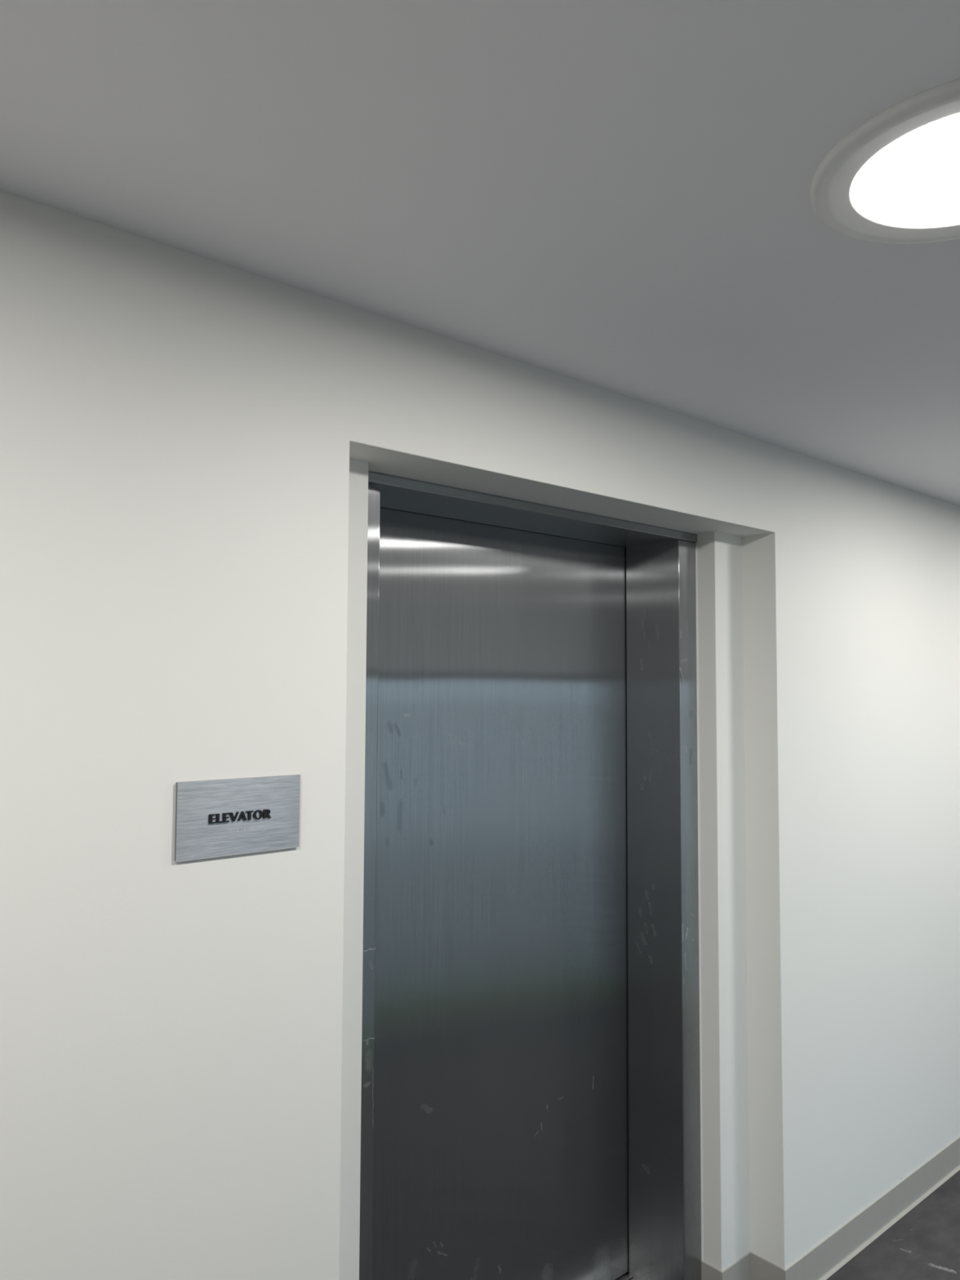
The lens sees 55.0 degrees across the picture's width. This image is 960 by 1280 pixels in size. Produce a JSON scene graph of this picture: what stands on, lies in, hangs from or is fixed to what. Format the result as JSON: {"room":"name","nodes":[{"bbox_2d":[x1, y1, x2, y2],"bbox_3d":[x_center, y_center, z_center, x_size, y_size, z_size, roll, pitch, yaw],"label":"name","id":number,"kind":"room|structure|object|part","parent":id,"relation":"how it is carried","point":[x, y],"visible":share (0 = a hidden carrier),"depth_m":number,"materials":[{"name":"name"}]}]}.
{"room":"elevator lobby","nodes":[
{"label":"elevator lobby","id":0,"kind":"room"},
{"bbox_2d":[0,190,959,1279],"bbox_3d":[0.461,0.640,2.672,10.800,2.414,0.600,3,-4,-41],"label":"wall","id":1,"kind":"structure","parent":0,"point":[189,442],"depth_m":1.61,"materials":[{"name":"white paint"}]},
{"bbox_2d":[174,774,300,862],"bbox_3d":[-0.398,0.293,1.533,0.221,0.125,0.009,3,-4,-41],"label":"sign","id":2,"kind":"object","parent":1,"relation":"attached to","point":[215,818],"visible":1,"depth_m":1.53,"materials":[{"name":"grey metal"}]},
{"bbox_2d":[359,471,703,1279],"bbox_3d":[0.101,0.749,2.340,1.198,2.158,0.246,3,-4,-41],"label":"entrance","id":3,"kind":"object","parent":1,"relation":"attached to","point":[531,1096],"visible":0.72,"depth_m":2.47,"materials":[{"name":"metal"}]},
{"bbox_3d":[0.059,1.825,2.317,1.041,0.005,0.140,3,-4,-41],"label":"sill","id":4,"kind":"part","parent":3,"relation":"part of","materials":[{"name":"metal"}]},
{"bbox_2d":[701,1136,959,1279],"bbox_3d":[2.670,1.896,4.250,5.299,0.101,0.187,3,-4,-41],"label":"baseboard","id":5,"kind":"structure","parent":1,"relation":"attached to","point":[834,1251],"depth_m":2.81,"materials":[{"name":"grey paint"}]},
{"bbox_2d":[0,0,959,506],"bbox_3d":[1.141,-0.680,1.973,11.040,0.150,2.650,3,-4,-41],"label":"ceiling","id":6,"kind":"structure","parent":0,"point":[614,196],"depth_m":1.28,"materials":[{"name":"paint"}]},
{"bbox_2d":[810,79,959,244],"bbox_3d":[0.667,-0.640,1.253,0.410,0.013,0.410,3,-4,-41],"label":"recessed light","id":7,"kind":"object","parent":6,"relation":"in","point":[900,166],"visible":1,"depth_m":1.26,"materials":[{"name":"white plastic"}]},
{"bbox_2d":[851,113,959,226],"bbox_3d":[0.667,-0.637,1.253,0.300,0.002,0.300,3,-4,-41],"label":"diffuser","id":8,"kind":"object","parent":7,"relation":"attached to","point":[910,177],"depth_m":1.27,"materials":[{"name":"white plastic"}]},
{"bbox_2d":[625,1169,959,1279],"bbox_3d":[1.129,1.865,1.831,11.040,0.120,2.650,3,-4,-41],"label":"floor","id":9,"kind":"structure","parent":0,"point":[923,1244],"depth_m":2.82,"materials":[{"name":"grey tile"}]}
]}

